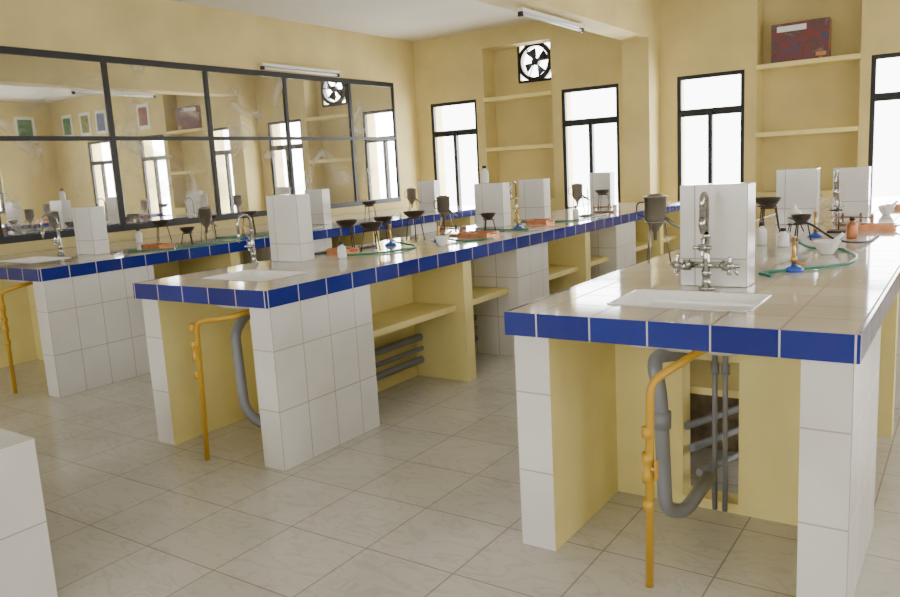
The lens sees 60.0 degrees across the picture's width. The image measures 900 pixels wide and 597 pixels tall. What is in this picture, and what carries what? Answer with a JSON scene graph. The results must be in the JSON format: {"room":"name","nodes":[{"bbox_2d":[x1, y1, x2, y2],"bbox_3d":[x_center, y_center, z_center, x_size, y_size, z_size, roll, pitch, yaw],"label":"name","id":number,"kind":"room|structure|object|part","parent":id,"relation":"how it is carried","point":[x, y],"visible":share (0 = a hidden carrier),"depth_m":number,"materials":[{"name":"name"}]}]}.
{"room":"science classroom","nodes":[
{"label":"science classroom","id":0,"kind":"room"},
{"bbox_2d":[0,0,420,255],"bbox_3d":[-3.858,-1.083,6.569,0.200,3.220,12.600,3,11,34],"label":"wall","id":1,"kind":"structure","parent":0,"point":[159,30],"depth_m":8.21,"materials":[{"name":"yellow paint"}]},
{"bbox_2d":[0,46,400,243],"bbox_3d":[-3.390,-1.395,7.095,0.055,1.630,9.480,3,11,34],"label":"window","id":2,"kind":"structure","parent":1,"relation":"in","point":[144,141],"depth_m":7.90,"materials":[{"name":"glass"}]},
{"bbox_2d":[259,63,339,76],"bbox_3d":[-1.761,-2.714,9.280,0.060,0.070,1.290,3,11,34],"label":"tube light","id":3,"kind":"object","parent":1,"relation":"attached to","point":[263,66],"visible":1,"depth_m":9.20,"materials":[{"name":"white plastic"}]},
{"bbox_2d":[170,0,538,41],"bbox_3d":[0.081,-2.498,3.602,10.100,0.120,12.600,3,11,34],"label":"ceiling","id":4,"kind":"structure","parent":0,"point":[406,20],"depth_m":9.09,"materials":[{"name":"paint"}]},
{"bbox_2d":[475,0,659,40],"bbox_3d":[-0.992,-2.279,4.376,0.320,0.450,12.000,3,11,34],"label":"ceiling beam","id":5,"kind":"structure","parent":4,"relation":"attached to","point":[621,20],"depth_m":8.02,"materials":[{"name":"yellow paint"}]},
{"bbox_2d":[516,7,584,32],"bbox_3d":[0.962,-2.599,7.275,0.060,0.090,1.300,3,11,34],"label":"tube light","id":6,"kind":"object","parent":5,"relation":"attached to","point":[522,11],"visible":1,"depth_m":7.18,"materials":[{"name":"white plastic"}]},
{"bbox_2d":[0,353,899,596],"bbox_3d":[0.262,0.791,4.154,10.100,0.120,12.600,3,11,34],"label":"floor","id":7,"kind":"structure","parent":0,"point":[425,502],"depth_m":3.26,"materials":[{"name":"tile"}]},
{"bbox_2d":[0,429,57,596],"bbox_3d":[-2.392,0.875,2.351,1.300,0.600,1.690,3,11,34],"label":"platform","id":8,"kind":"object","parent":7,"relation":"on","point":[26,561],"visible":1,"depth_m":2.61,"materials":[{"name":"white tile"}]},
{"bbox_2d":[189,309,249,460],"bbox_3d":[-1.090,0.437,3.919,0.412,0.804,0.142,-3,10,0],"label":"gas pipe","id":9,"kind":"object","parent":7,"relation":"on","point":[195,344],"visible":0.96,"depth_m":3.92,"materials":[{"name":"yellow metal"}]},
{"bbox_2d":[0,206,475,397],"bbox_3d":[-1.657,-0.306,8.236,1.584,0.901,6.202,3,11,34],"label":"lab bench","id":10,"kind":"object","parent":7,"relation":"on","point":[80,315],"visible":0.39,"depth_m":5.81,"materials":[{"name":"white tile"}]},
{"bbox_2d":[0,281,32,393],"bbox_3d":[-3.016,0.283,5.468,0.267,0.803,0.117,-3,10,1],"label":"gas pipe","id":11,"kind":"object","parent":10,"relation":"attached to","point":[4,320],"visible":0.98,"depth_m":5.48,"materials":[{"name":"metal"}]},
{"bbox_2d":[0,256,70,283],"bbox_3d":[-3.170,-0.213,5.961,0.508,0.173,0.328,3,11,34],"label":"sink","id":12,"kind":"object","parent":10,"relation":"in","point":[35,259],"visible":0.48,"depth_m":6.10,"materials":[{"name":"white ceramic"}]},
{"bbox_2d":[40,214,64,254],"bbox_3d":[-3.136,-0.502,6.158,0.073,0.331,0.165,1,11,26],"label":"tap","id":13,"kind":"object","parent":10,"relation":"on","point":[58,240],"visible":1,"depth_m":6.18,"materials":[{"name":"silver metal"}]},
{"bbox_2d":[72,206,109,254],"bbox_3d":[-2.843,-0.539,6.169,0.240,0.370,0.130,3,11,34],"label":"block","id":14,"kind":"object","parent":10,"relation":"on","point":[90,228],"visible":1,"depth_m":6.11,"materials":[{"name":"white tile"}]},
{"bbox_2d":[135,228,142,242],"bbox_3d":[-2.826,-0.571,7.077,0.056,0.130,0.056,3,11,34],"label":"bottle","id":15,"kind":"object","parent":10,"relation":"on","point":[138,234],"visible":1,"depth_m":7.06,"materials":[{"name":"white plastic"}]},
{"bbox_2d":[141,243,173,248],"bbox_3d":[-2.394,-0.430,6.383,0.303,0.035,0.140,3,11,34],"label":"copper tray","id":16,"kind":"object","parent":10,"relation":"on","point":[151,245],"visible":1,"depth_m":6.34,"materials":[{"name":"orange metal"}]},
{"bbox_2d":[151,220,171,241],"bbox_3d":[-2.606,-0.609,7.042,0.164,0.188,0.163,3,11,34],"label":"stand","id":17,"kind":"object","parent":10,"relation":"on","point":[160,223],"visible":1,"depth_m":6.99,"materials":[{"name":"metal"}]},
{"bbox_2d":[180,226,193,244],"bbox_3d":[-2.186,-0.521,6.505,0.124,0.148,0.122,3,11,34],"label":"stand","id":18,"kind":"object","parent":10,"relation":"on","point":[186,230],"visible":1,"depth_m":6.47,"materials":[{"name":"metal"}]},
{"bbox_2d":[128,235,246,251],"bbox_3d":[-2.098,-0.454,6.439,1.014,0.034,0.247,-11,12,-38],"label":"hose","id":19,"kind":"object","parent":10,"relation":"on","point":[246,235],"visible":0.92,"depth_m":6.27,"materials":[{"name":"teal"}]},
{"bbox_2d":[198,207,216,240],"bbox_3d":[-2.122,-0.655,6.835,0.207,0.295,0.131,-2,10,7],"label":"funnel","id":20,"kind":"object","parent":10,"relation":"on","point":[204,214],"visible":1,"depth_m":6.79,"materials":[{"name":"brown metal"}]},
{"bbox_2d":[205,215,217,234],"bbox_3d":[-2.315,-0.711,7.559,0.143,0.188,0.143,3,11,34],"label":"stand","id":21,"kind":"object","parent":10,"relation":"on","point":[214,217],"visible":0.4,"depth_m":7.52,"materials":[{"name":"metal"}]},
{"bbox_2d":[242,222,249,238],"bbox_3d":[-1.815,-0.603,6.874,0.084,0.150,0.084,-2,10,4],"label":"burner","id":22,"kind":"object","parent":10,"relation":"on","point":[244,231],"visible":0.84,"depth_m":6.87,"materials":[{"name":"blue metal"}]},
{"bbox_2d":[240,211,257,235],"bbox_3d":[-1.859,-0.700,7.251,0.163,0.218,0.163,3,11,34],"label":"stand","id":23,"kind":"object","parent":10,"relation":"on","point":[252,214],"visible":0.84,"depth_m":7.21,"materials":[{"name":"metal"}]},
{"bbox_2d":[216,227,322,237],"bbox_3d":[-1.598,-0.609,7.255,1.086,0.013,0.373,-10,11,-33],"label":"hose","id":24,"kind":"object","parent":10,"relation":"on","point":[319,227],"visible":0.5,"depth_m":7.08,"materials":[{"name":"teal"}]},
{"bbox_2d":[304,189,331,224],"bbox_3d":[-1.407,-0.978,8.310,0.250,0.370,0.120,3,11,34],"label":"block","id":25,"kind":"object","parent":10,"relation":"on","point":[320,208],"visible":0.86,"depth_m":8.24,"materials":[{"name":"white tile"}]},
{"bbox_2d":[362,201,376,220],"bbox_3d":[-0.861,-0.937,8.364,0.164,0.208,0.163,3,11,34],"label":"stand","id":26,"kind":"object","parent":10,"relation":"on","point":[368,204],"visible":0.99,"depth_m":8.31,"materials":[{"name":"metal"}]},
{"bbox_2d":[405,188,420,210],"bbox_3d":[-0.419,-1.105,8.896,0.207,0.314,0.131,-2,10,7],"label":"funnel","id":27,"kind":"object","parent":10,"relation":"on","point":[411,192],"visible":0.96,"depth_m":8.85,"materials":[{"name":"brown metal"}]},
{"bbox_2d":[417,180,439,211],"bbox_3d":[-0.257,-1.255,9.556,0.250,0.380,0.120,3,11,34],"label":"block","id":28,"kind":"object","parent":10,"relation":"on","point":[428,190],"visible":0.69,"depth_m":9.49,"materials":[{"name":"white tile"}]},
{"bbox_2d":[132,201,679,471],"bbox_3d":[0.526,-0.230,6.609,1.024,1.051,6.462,3,11,34],"label":"lab bench","id":29,"kind":"object","parent":7,"relation":"on","point":[320,345],"depth_m":4.49,"materials":[{"name":"white tile"}]},
{"bbox_2d":[231,314,260,427],"bbox_3d":[-1.048,0.359,4.140,0.214,0.629,0.345,-7,10,-24],"label":"pipe","id":30,"kind":"object","parent":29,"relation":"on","point":[238,326],"visible":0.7,"depth_m":4.03,"materials":[{"name":"grey plastic"}]},
{"bbox_2d":[236,214,258,264],"bbox_3d":[-1.223,-0.358,4.730,0.068,0.313,0.138,1,10,25],"label":"tap","id":31,"kind":"object","parent":29,"relation":"on","point":[252,245],"visible":1,"depth_m":4.75,"materials":[{"name":"silver metal"}]},
{"bbox_2d":[202,270,307,309],"bbox_3d":[-1.057,-0.043,4.254,0.488,0.173,0.348,3,11,34],"label":"sink","id":32,"kind":"object","parent":29,"relation":"in","point":[244,275],"visible":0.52,"depth_m":4.39,"materials":[{"name":"white ceramic"}]},
{"bbox_2d":[266,193,314,261],"bbox_3d":[-0.995,-0.441,4.854,0.260,0.410,0.120,3,11,34],"label":"block","id":33,"kind":"object","parent":29,"relation":"on","point":[289,215],"visible":1,"depth_m":4.79,"materials":[{"name":"white tile"}]},
{"bbox_2d":[337,242,346,257],"bbox_3d":[-0.676,-0.304,4.873,0.056,0.100,0.056,3,11,34],"label":"bottle","id":34,"kind":"object","parent":29,"relation":"on","point":[341,250],"visible":1,"depth_m":4.85,"materials":[{"name":"white plastic"}]},
{"bbox_2d":[326,247,359,254],"bbox_3d":[-0.705,-0.314,5.136,0.243,0.035,0.120,3,11,34],"label":"copper tray","id":35,"kind":"object","parent":29,"relation":"on","point":[350,250],"visible":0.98,"depth_m":5.10,"materials":[{"name":"orange metal"}]},
{"bbox_2d":[314,245,375,254],"bbox_3d":[-0.710,-0.327,5.284,0.565,0.013,0.070,-12,13,-42],"label":"hose","id":36,"kind":"object","parent":29,"relation":"on","point":[371,245],"visible":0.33,"depth_m":5.34,"materials":[{"name":"black rubber"}]},
{"bbox_2d":[336,219,356,246],"bbox_3d":[-0.712,-0.446,5.421,0.153,0.198,0.153,3,11,34],"label":"stand","id":37,"kind":"object","parent":29,"relation":"on","point":[348,223],"visible":0.98,"depth_m":5.38,"materials":[{"name":"metal"}]},
{"bbox_2d":[359,221,382,251],"bbox_3d":[-0.518,-0.410,5.173,0.163,0.188,0.163,3,11,34],"label":"stand","id":38,"kind":"object","parent":29,"relation":"on","point":[368,226],"visible":1,"depth_m":5.13,"materials":[{"name":"metal"}]},
{"bbox_2d":[347,241,416,255],"bbox_3d":[-0.431,-0.329,5.150,0.281,0.034,0.602,3,11,34],"label":"hose","id":39,"kind":"object","parent":29,"relation":"on","point":[415,246],"visible":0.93,"depth_m":5.02,"materials":[{"name":"teal"}]},
{"bbox_2d":[373,216,391,240],"bbox_3d":[-0.490,-0.508,5.748,0.143,0.188,0.143,3,11,34],"label":"stand","id":40,"kind":"object","parent":29,"relation":"on","point":[385,219],"visible":0.64,"depth_m":5.70,"materials":[{"name":"metal"}]},
{"bbox_3d":[-0.423,-0.448,5.493,0.084,0.150,0.084,-2,10,4],"label":"bunsen burner","id":41,"kind":"part","parent":29,"relation":"part of","materials":[{"name":"gold metal"}]},
{"bbox_2d":[403,210,424,241],"bbox_3d":[-0.259,-0.533,5.732,0.163,0.218,0.163,3,11,34],"label":"stand","id":42,"kind":"object","parent":29,"relation":"on","point":[416,214],"visible":1,"depth_m":5.68,"materials":[{"name":"metal"}]},
{"bbox_3d":[-0.085,-0.484,5.600,0.084,0.150,0.084,-2,10,4],"label":"bunsen burner","id":43,"kind":"part","parent":29,"relation":"part of","materials":[{"name":"gold metal"}]},
{"bbox_2d":[435,230,451,245],"bbox_3d":[-0.047,-0.412,5.291,0.114,0.106,0.095,-6,10,-15],"label":"mortar","id":44,"kind":"object","parent":29,"relation":"on","point":[441,240],"visible":1,"depth_m":5.26,"materials":[{"name":"white ceramic"}]},
{"bbox_2d":[433,195,457,230],"bbox_3d":[-0.034,-0.695,6.389,0.207,0.295,0.131,-2,10,7],"label":"funnel","id":45,"kind":"object","parent":29,"relation":"on","point":[443,202],"visible":0.98,"depth_m":6.34,"materials":[{"name":"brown metal"}]},
{"bbox_2d":[439,225,466,235],"bbox_3d":[0.017,-0.528,6.037,0.220,0.082,0.080,3,11,34],"label":"test tube rack","id":46,"kind":"object","parent":29,"relation":"on","point":[442,229],"visible":0.86,"depth_m":6.03,"materials":[{"name":"brown wood"}]},
{"bbox_2d":[448,237,493,241],"bbox_3d":[0.140,-0.426,5.541,0.371,0.034,0.109,-4,10,-5],"label":"hose","id":47,"kind":"object","parent":29,"relation":"on","point":[490,237],"visible":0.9,"depth_m":5.50,"materials":[{"name":"teal rubber"}]},
{"bbox_2d":[457,231,499,237],"bbox_3d":[0.212,-0.480,5.828,0.323,0.035,0.180,3,11,34],"label":"copper tray","id":48,"kind":"object","parent":29,"relation":"on","point":[468,234],"visible":1,"depth_m":5.77,"materials":[{"name":"orange metal"}]},
{"bbox_2d":[480,212,495,230],"bbox_3d":[0.303,-0.602,6.170,0.122,0.148,0.123,3,11,34],"label":"stand","id":49,"kind":"object","parent":29,"relation":"on","point":[487,216],"visible":0.98,"depth_m":6.13,"materials":[{"name":"metal"}]},
{"bbox_2d":[474,182,510,226],"bbox_3d":[0.366,-0.808,6.716,0.280,0.370,0.130,3,11,34],"label":"block","id":50,"kind":"object","parent":29,"relation":"on","point":[489,197],"visible":1,"depth_m":6.65,"materials":[{"name":"white tile"}]},
{"bbox_2d":[480,166,488,182],"bbox_3d":[0.297,-1.069,6.716,0.070,0.150,0.070,3,11,34],"label":"wash bottle","id":51,"kind":"object","parent":50,"relation":"on","point":[484,174],"visible":0.94,"depth_m":6.69,"materials":[{"name":"white plastic"}]},
{"bbox_2d":[475,225,528,230],"bbox_3d":[0.408,-0.571,6.318,0.500,0.034,0.158,1,10,23],"label":"hose","id":52,"kind":"object","parent":29,"relation":"on","point":[526,228],"visible":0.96,"depth_m":6.24,"materials":[{"name":"teal rubber"}]},
{"bbox_2d":[509,181,519,220],"bbox_3d":[0.604,-0.901,7.201,0.072,0.368,0.146,1,10,25],"label":"tap","id":53,"kind":"object","parent":29,"relation":"on","point":[511,182],"visible":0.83,"depth_m":7.22,"materials":[{"name":"silver metal"}]},
{"bbox_3d":[0.552,-0.646,6.360,0.084,0.150,0.084,-2,10,4],"label":"bunsen burner","id":54,"kind":"part","parent":29,"relation":"part of","materials":[{"name":"gold metal"}]},
{"bbox_2d":[519,178,550,218],"bbox_3d":[0.801,-0.942,7.374,0.260,0.370,0.130,3,11,34],"label":"block","id":55,"kind":"object","parent":29,"relation":"on","point":[534,194],"visible":1,"depth_m":7.32,"materials":[{"name":"white tile"}]},
{"bbox_2d":[525,219,554,224],"bbox_3d":[0.777,-0.663,6.731,0.263,0.035,0.160,3,11,34],"label":"copper tray","id":56,"kind":"object","parent":29,"relation":"on","point":[532,221],"visible":1,"depth_m":6.67,"materials":[{"name":"orange metal"}]},
{"bbox_2d":[521,213,607,221],"bbox_3d":[1.142,-0.728,7.068,0.900,0.013,0.434,-6,10,-18],"label":"hose","id":57,"kind":"object","parent":29,"relation":"on","point":[606,213],"visible":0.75,"depth_m":6.91,"materials":[{"name":"teal rubber"}]},
{"bbox_2d":[573,206,578,218],"bbox_3d":[1.135,-0.778,7.040,0.056,0.120,0.056,3,11,34],"label":"bottle","id":58,"kind":"object","parent":29,"relation":"on","point":[575,210],"visible":0.91,"depth_m":7.02,"materials":[{"name":"white plastic"}]},
{"bbox_2d":[568,183,589,213],"bbox_3d":[1.286,-0.999,7.766,0.213,0.295,0.132,-1,10,10],"label":"funnel","id":59,"kind":"object","parent":29,"relation":"on","point":[577,189],"visible":0.91,"depth_m":7.71,"materials":[{"name":"silver metal"}]},
{"bbox_2d":[579,189,594,216],"bbox_3d":[1.269,-0.898,7.321,0.100,0.250,0.194,3,11,34],"label":"stand","id":60,"kind":"object","parent":29,"relation":"on","point":[587,197],"visible":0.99,"depth_m":7.35,"materials":[{"name":"metal"}]},
{"bbox_2d":[589,172,614,207],"bbox_3d":[1.660,-1.185,8.513,0.240,0.380,0.120,3,11,34],"label":"block","id":61,"kind":"object","parent":29,"relation":"on","point":[598,180],"visible":0.74,"depth_m":8.46,"materials":[{"name":"white tile"}]},
{"bbox_2d":[595,189,610,210],"bbox_3d":[1.576,-1.016,8.041,0.163,0.208,0.163,3,11,34],"label":"stand","id":62,"kind":"object","parent":29,"relation":"on","point":[604,191],"visible":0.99,"depth_m":7.99,"materials":[{"name":"metal"}]},
{"bbox_2d":[593,204,616,212],"bbox_3d":[1.538,-0.895,7.724,0.220,0.082,0.080,3,11,34],"label":"test tube rack","id":63,"kind":"object","parent":29,"relation":"on","point":[595,207],"visible":1,"depth_m":7.70,"materials":[{"name":"brown wood"}]},
{"bbox_2d":[504,196,899,596],"bbox_3d":[2.494,-0.101,5.199,1.139,1.051,6.522,3,11,34],"label":"lab bench","id":64,"kind":"object","parent":7,"relation":"on","point":[814,377],"depth_m":2.90,"materials":[{"name":"white tile"}]},
{"bbox_2d":[636,194,679,263],"bbox_3d":[1.031,-0.348,3.850,0.210,0.334,0.131,-2,10,8],"label":"funnel","id":65,"kind":"object","parent":64,"relation":"on","point":[654,215],"visible":1,"depth_m":3.80,"materials":[{"name":"silver metal"}]},
{"bbox_2d":[641,350,708,587],"bbox_3d":[0.860,0.544,2.606,0.480,0.814,0.058,-6,10,-17],"label":"gas pipe","id":66,"kind":"object","parent":64,"relation":"attached to","point":[648,475],"visible":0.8,"depth_m":2.53,"materials":[{"name":"yellow metal"}]},
{"bbox_2d":[647,349,715,517],"bbox_3d":[0.853,0.485,2.872,0.337,0.636,0.109,-11,12,-37],"label":"pipe","id":67,"kind":"object","parent":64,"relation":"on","point":[662,415],"visible":0.87,"depth_m":2.77,"materials":[{"name":"grey plastic"}]},
{"bbox_2d":[607,289,771,355],"bbox_3d":[0.873,0.087,2.846,0.508,0.173,0.348,3,11,34],"label":"sink","id":68,"kind":"object","parent":64,"relation":"in","point":[700,300],"visible":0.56,"depth_m":2.95,"materials":[{"name":"white ceramic"}]},
{"bbox_2d":[669,191,739,289],"bbox_3d":[0.975,-0.219,2.983,0.269,0.379,0.105,3,11,34],"label":"tap","id":69,"kind":"object","parent":64,"relation":"on","point":[704,247],"visible":1,"depth_m":2.98,"materials":[{"name":"silver metal"}]},
{"bbox_2d":[680,182,755,286],"bbox_3d":[1.065,-0.256,3.105,0.260,0.400,0.130,3,11,34],"label":"block","id":70,"kind":"object","parent":64,"relation":"on","point":[732,206],"visible":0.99,"depth_m":3.04,"materials":[{"name":"white tile"}]},
{"bbox_2d":[711,355,729,511],"bbox_3d":[1.044,0.452,3.044,0.200,0.790,0.030,3,11,34],"label":"pipe","id":71,"kind":"object","parent":64,"relation":"attached to","point":[725,366],"visible":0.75,"depth_m":3.04,"materials":[{"name":"grey plastic"}]},
{"bbox_2d":[756,222,766,245],"bbox_3d":[1.732,-0.361,4.329,0.056,0.130,0.056,3,11,34],"label":"bottle","id":72,"kind":"object","parent":64,"relation":"on","point":[761,238],"visible":1,"depth_m":4.31,"materials":[{"name":"white plastic"}]},
{"bbox_2d":[756,197,780,232],"bbox_3d":[1.901,-0.486,4.679,0.163,0.238,0.163,3,11,34],"label":"stand","id":73,"kind":"object","parent":64,"relation":"on","point":[762,202],"visible":0.93,"depth_m":4.63,"materials":[{"name":"metal"}]},
{"bbox_2d":[760,203,777,225],"bbox_3d":[2.116,-0.558,5.193,0.143,0.188,0.143,3,11,34],"label":"stand","id":74,"kind":"object","parent":64,"relation":"on","point":[764,208],"visible":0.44,"depth_m":5.16,"materials":[{"name":"metal"}]},
{"bbox_2d":[777,228,789,246],"bbox_3d":[1.805,-0.332,4.224,0.064,0.100,0.064,3,11,34],"label":"bottle","id":75,"kind":"object","parent":64,"relation":"on","point":[783,236],"visible":1,"depth_m":4.20,"materials":[{"name":"white plastic"}]},
{"bbox_2d":[785,204,803,232],"bbox_3d":[2.172,-0.508,4.913,0.108,0.175,0.110,3,11,34],"label":"flask","id":76,"kind":"object","parent":64,"relation":"on","point":[794,210],"visible":0.73,"depth_m":4.90,"materials":[{"name":"glass"}]},
{"bbox_2d":[784,236,805,271],"bbox_3d":[1.476,-0.192,3.348,0.084,0.150,0.084,-2,10,4],"label":"burner","id":77,"kind":"object","parent":64,"relation":"on","point":[793,267],"visible":1,"depth_m":3.34,"materials":[{"name":"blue metal"}]},
{"bbox_2d":[776,168,819,223],"bbox_3d":[2.437,-0.717,5.463,0.260,0.380,0.150,3,11,34],"label":"block","id":78,"kind":"object","parent":64,"relation":"on","point":[801,187],"visible":0.83,"depth_m":5.39,"materials":[{"name":"white tile"}]},
{"bbox_2d":[791,214,811,240],"bbox_3d":[1.992,-0.403,4.426,0.112,0.148,0.112,3,11,34],"label":"stand","id":79,"kind":"object","parent":64,"relation":"on","point":[805,217],"visible":0.78,"depth_m":4.40,"materials":[{"name":"metal"}]},
{"bbox_2d":[758,241,857,276],"bbox_3d":[1.683,-0.188,3.590,0.322,0.044,1.031,3,11,34],"label":"hose","id":80,"kind":"object","parent":64,"relation":"on","point":[765,273],"visible":0.87,"depth_m":3.40,"materials":[{"name":"teal"}]},
{"bbox_3d":[2.147,-0.436,4.583,0.084,0.150,0.084,-2,10,4],"label":"bunsen burner","id":81,"kind":"part","parent":64,"relation":"part of","materials":[{"name":"gold metal"}]},
{"bbox_2d":[813,232,844,254],"bbox_3d":[1.854,-0.272,3.835,0.126,0.106,0.126,-9,11,-32],"label":"mortar","id":82,"kind":"object","parent":64,"relation":"on","point":[824,246],"visible":1,"depth_m":3.81,"materials":[{"name":"white ceramic"}]},
{"bbox_2d":[788,217,879,243],"bbox_3d":[2.200,-0.381,4.293,0.513,0.135,0.451,-2,10,5],"label":"hose","id":83,"kind":"object","parent":64,"relation":"on","point":[799,220],"visible":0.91,"depth_m":4.17,"materials":[{"name":"black"}]},
{"bbox_2d":[827,199,845,232],"bbox_3d":[2.363,-0.503,4.757,0.100,0.200,0.194,3,11,34],"label":"stand","id":84,"kind":"object","parent":64,"relation":"on","point":[838,230],"visible":0.98,"depth_m":4.78,"materials":[{"name":"metal"}]},
{"bbox_2d":[832,170,844,222],"bbox_3d":[2.666,-0.699,5.347,0.076,0.360,0.155,1,10,25],"label":"tap","id":85,"kind":"object","parent":64,"relation":"on","point":[836,192],"visible":0.71,"depth_m":5.35,"materials":[{"name":"silver metal"}]},
{"bbox_2d":[832,166,870,215],"bbox_3d":[3.006,-0.801,5.838,0.240,0.360,0.120,3,11,34],"label":"block","id":86,"kind":"object","parent":64,"relation":"on","point":[854,182],"visible":0.86,"depth_m":5.78,"materials":[{"name":"white tile"}]},
{"bbox_2d":[846,217,857,238],"bbox_3d":[2.286,-0.404,4.434,0.060,0.120,0.060,3,11,34],"label":"bottle","id":87,"kind":"object","parent":64,"relation":"on","point":[852,226],"visible":1,"depth_m":4.41,"materials":[{"name":"orange glass"}]},
{"bbox_2d":[835,213,873,225],"bbox_3d":[2.664,-0.522,5.134,0.220,0.082,0.080,3,11,34],"label":"test tube rack","id":88,"kind":"object","parent":64,"relation":"on","point":[860,216],"visible":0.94,"depth_m":5.13,"materials":[{"name":"brown wood"}]},
{"bbox_2d":[858,223,899,230],"bbox_3d":[2.632,-0.442,4.804,0.263,0.035,0.140,3,11,34],"label":"copper tray","id":89,"kind":"object","parent":64,"relation":"on","point":[862,226],"visible":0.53,"depth_m":4.76,"materials":[{"name":"orange metal"}]},
{"bbox_2d":[877,200,897,214],"bbox_3d":[3.226,-0.671,5.764,0.117,0.106,0.117,-8,11,-26],"label":"mortar","id":90,"kind":"object","parent":64,"relation":"on","point":[885,209],"visible":1,"depth_m":5.74,"materials":[{"name":"white ceramic"}]},
{"bbox_2d":[880,204,899,209],"bbox_3d":[3.602,-0.735,6.231,0.283,0.035,0.160,3,11,34],"label":"copper tray","id":91,"kind":"object","parent":64,"relation":"on","point":[897,206],"visible":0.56,"depth_m":6.18,"materials":[{"name":"orange metal"}]},
{"bbox_2d":[622,37,660,201],"bbox_3d":[2.315,-1.666,9.380,0.320,2.770,0.380,3,11,34],"label":"wall column","id":92,"kind":"structure","parent":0,"point":[640,56],"depth_m":9.16,"materials":[{"name":"yellow paint"}]},
{"bbox_2d":[412,0,899,219],"bbox_3d":[3.596,-1.887,8.918,10.100,3.220,0.360,3,11,34],"label":"wall","id":93,"kind":"structure","parent":0,"point":[697,37],"depth_m":9.11,"materials":[{"name":"yellow paint"}]},
{"bbox_2d":[431,99,479,205],"bbox_3d":[0.099,-2.005,11.098,0.780,1.550,0.060,3,11,34],"label":"window","id":94,"kind":"structure","parent":93,"relation":"in","point":[455,133],"depth_m":11.10,"materials":[{"name":"black paint"}]},
{"bbox_2d":[483,91,552,151],"bbox_3d":[0.987,-2.381,10.540,1.020,0.720,0.320,3,11,34],"label":"wall shelf","id":95,"kind":"object","parent":93,"relation":"attached to","point":[543,94],"visible":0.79,"depth_m":10.43,"materials":[{"name":"yellow paint"}]},
{"bbox_2d":[517,43,550,83],"bbox_3d":[1.151,-3.180,10.464,0.526,0.526,0.105,3,11,34],"label":"exhaust fan","id":96,"kind":"object","parent":93,"relation":"attached to","point":[543,73],"visible":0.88,"depth_m":10.47,"materials":[{"name":"black paint"}]},
{"bbox_2d":[561,83,620,208],"bbox_3d":[1.810,-1.907,9.956,0.780,1.550,0.060,3,11,34],"label":"window","id":97,"kind":"structure","parent":93,"relation":"in","point":[590,122],"depth_m":9.94,"materials":[{"name":"black paint"}]},
{"bbox_2d":[677,69,744,200],"bbox_3d":[3.052,-1.836,9.126,0.770,1.550,0.060,3,11,34],"label":"window","id":98,"kind":"structure","parent":93,"relation":"in","point":[710,112],"depth_m":9.10,"materials":[{"name":"black paint"}]},
{"bbox_2d":[756,53,860,136],"bbox_3d":[3.941,-2.208,8.568,1.030,0.790,0.320,3,11,34],"label":"wall shelf","id":99,"kind":"object","parent":93,"relation":"attached to","point":[850,57],"visible":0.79,"depth_m":8.45,"materials":[{"name":"yellow paint"}]},
{"bbox_2d":[771,17,831,62],"bbox_3d":[3.805,-2.792,8.459,0.590,0.409,0.093,4,12,37],"label":"cardboard box","id":100,"kind":"object","parent":99,"relation":"on","point":[806,39],"visible":0.91,"depth_m":8.41,"materials":[{"name":"red cardboard"}]},
{"bbox_2d":[868,52,899,196],"bbox_3d":[4.738,-1.740,8.000,0.770,1.550,0.060,3,11,34],"label":"window","id":101,"kind":"structure","parent":93,"relation":"in","point":[874,96],"depth_m":8.11,"materials":[{"name":"black paint"}]}
]}

